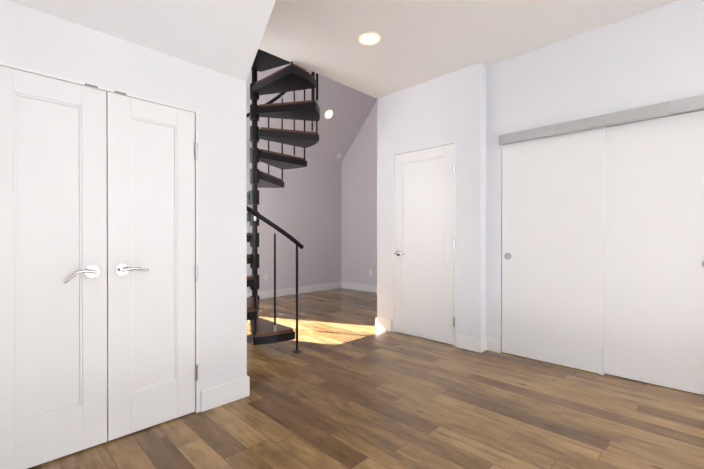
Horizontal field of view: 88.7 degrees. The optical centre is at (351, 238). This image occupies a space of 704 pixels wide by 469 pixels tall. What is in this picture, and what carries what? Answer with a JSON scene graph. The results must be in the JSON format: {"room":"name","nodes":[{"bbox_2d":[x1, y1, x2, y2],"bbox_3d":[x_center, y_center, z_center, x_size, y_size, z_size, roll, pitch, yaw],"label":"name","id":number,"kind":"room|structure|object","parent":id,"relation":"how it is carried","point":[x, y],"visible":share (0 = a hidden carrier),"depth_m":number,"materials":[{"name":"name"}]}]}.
{"room":"empty bedroom","nodes":[
{"label":"empty bedroom","id":0,"kind":"room"},
{"bbox_2d":[0,0,246,412],"bbox_3d":[-1.981,-0.322,1.579,0.563,2.800,3.025,0,0,45],"label":"wall","id":1,"kind":"structure","parent":0,"point":[33,41],"depth_m":2.25,"materials":[{"name":"white paint"}]},
{"bbox_2d":[0,66,106,468],"bbox_3d":[-1.444,0.147,1.718,0.101,1.845,0.470,0,0,45],"label":"double door","id":2,"kind":"structure","parent":1,"relation":"in","point":[53,269],"depth_m":1.74,"materials":[{"name":"white wood"}]},
{"bbox_2d":[106,92,197,440],"bbox_3d":[-1.114,0.146,2.053,0.101,1.845,0.463,0,0,45],"label":"double door","id":3,"kind":"structure","parent":1,"relation":"in","point":[152,267],"depth_m":2.05,"materials":[{"name":"white wood"}]},
{"bbox_2d":[200,377,246,411],"bbox_3d":[-0.837,1.008,2.340,0.019,0.133,0.293,0,0,45],"label":"baseboard","id":4,"kind":"structure","parent":1,"relation":"attached to","point":[221,394],"depth_m":2.33,"materials":[{"name":"white wood"}]},
{"bbox_2d":[247,376,249,395],"bbox_3d":[-0.910,1.007,2.662,0.575,0.133,0.015,0,0,45],"label":"baseboard","id":5,"kind":"structure","parent":1,"relation":"attached to","point":[248,378],"depth_m":2.46,"materials":[{"name":"white wood"}]},
{"bbox_2d":[8,0,275,80],"bbox_3d":[-1.588,-1.366,1.188,0.546,0.590,3.025,0,0,45],"label":"ceiling","id":6,"kind":"structure","parent":0,"point":[223,36],"depth_m":2.06,"materials":[{"name":"white paint"}]},
{"bbox_2d":[246,143,340,292],"bbox_3d":[-2.354,-0.302,5.691,0.100,2.730,6.160,0,0,45],"label":"wall","id":7,"kind":"structure","parent":0,"point":[303,206],"depth_m":7.01,"materials":[{"name":"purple paint"}]},
{"bbox_2d":[247,282,340,298],"bbox_3d":[-2.347,0.996,5.618,0.019,0.133,6.060,0,0,45],"label":"baseboard","id":8,"kind":"structure","parent":7,"relation":"attached to","point":[307,289],"depth_m":6.95,"materials":[{"name":"white wood"}]},
{"bbox_2d":[246,63,376,162],"bbox_3d":[-1.314,-2.613,4.587,3.120,2.000,6.060,0,0,45],"label":"ceiling","id":9,"kind":"structure","parent":0,"point":[340,128],"depth_m":6.68,"materials":[{"name":"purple paint"}]},
{"bbox_2d":[324,109,332,118],"bbox_3d":[-0.430,-2.315,6.671,0.138,0.149,0.196,0,0,45],"label":"recessed light","id":10,"kind":"object","parent":9,"relation":"in","point":[328,113],"visible":1,"depth_m":6.66,"materials":[{"name":"white"}]},
{"bbox_2d":[341,101,376,285],"bbox_3d":[0.847,-1.281,6.787,3.120,4.680,0.100,0,0,45],"label":"wall","id":11,"kind":"structure","parent":0,"point":[359,212],"depth_m":7.38,"materials":[{"name":"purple paint"}]},
{"bbox_2d":[341,282,376,292],"bbox_3d":[0.781,0.992,6.777,2.790,0.133,0.019,0,0,45],"label":"baseboard","id":12,"kind":"structure","parent":11,"relation":"attached to","point":[369,288],"depth_m":7.39,"materials":[{"name":"white wood"}]},
{"bbox_2d":[28,288,703,468],"bbox_3d":[0.146,1.105,2.392,8.300,0.060,7.360,0,0,45],"label":"floor","id":13,"kind":"structure","parent":0,"point":[349,386],"depth_m":2.21,"materials":[{"name":"brown wood"}]},
{"bbox_2d":[246,49,319,351],"bbox_3d":[-1.041,-0.938,3.862,1.414,4.015,1.400,0,0,45],"label":"spiral staircase","id":14,"kind":"structure","parent":13,"relation":"on","point":[289,78],"depth_m":3.79,"materials":[{"name":"black metal"}]},
{"bbox_2d":[377,62,485,346],"bbox_3d":[0.848,-0.331,3.940,1.280,2.800,0.261,0,0,45],"label":"wall","id":15,"kind":"structure","parent":0,"point":[448,108],"depth_m":3.58,"materials":[{"name":"white paint"}]},
{"bbox_2d":[394,143,454,344],"bbox_3d":[0.749,0.051,3.849,0.768,2.020,0.101,0,0,45],"label":"door","id":16,"kind":"structure","parent":15,"relation":"in","point":[424,240],"depth_m":3.85,"materials":[{"name":"white wood"}]},
{"bbox_2d":[456,334,483,352],"bbox_3d":[1.128,1.004,3.480,0.258,0.133,0.019,0,0,45],"label":"baseboard","id":17,"kind":"structure","parent":15,"relation":"attached to","point":[475,344],"depth_m":3.46,"materials":[{"name":"white wood"}]},
{"bbox_2d":[258,0,677,98],"bbox_3d":[0.698,-1.690,0.862,5.380,0.060,5.970,0,0,45],"label":"ceiling","id":18,"kind":"structure","parent":0,"point":[421,41],"depth_m":2.89,"materials":[{"name":"white paint"}]},
{"bbox_2d":[358,32,380,44],"bbox_3d":[0.145,-1.662,2.990,0.196,0.011,0.196,0,0,45],"label":"recessed light","id":19,"kind":"object","parent":18,"relation":"in","point":[369,38],"visible":1,"depth_m":2.97,"materials":[{"name":"white"}]},
{"bbox_2d":[486,0,703,352],"bbox_3d":[2.968,-0.325,2.330,4.000,2.800,0.700,0,0,45],"label":"wall","id":20,"kind":"structure","parent":0,"point":[651,57],"depth_m":2.90,"materials":[{"name":"white paint"}]},
{"bbox_2d":[499,95,703,394],"bbox_3d":[1.937,0.053,2.894,1.470,2.040,0.114,0,0,45],"label":"sliding doors","id":21,"kind":"structure","parent":20,"relation":"in","point":[602,250],"depth_m":2.82,"materials":[{"name":"white wood"}]}
]}

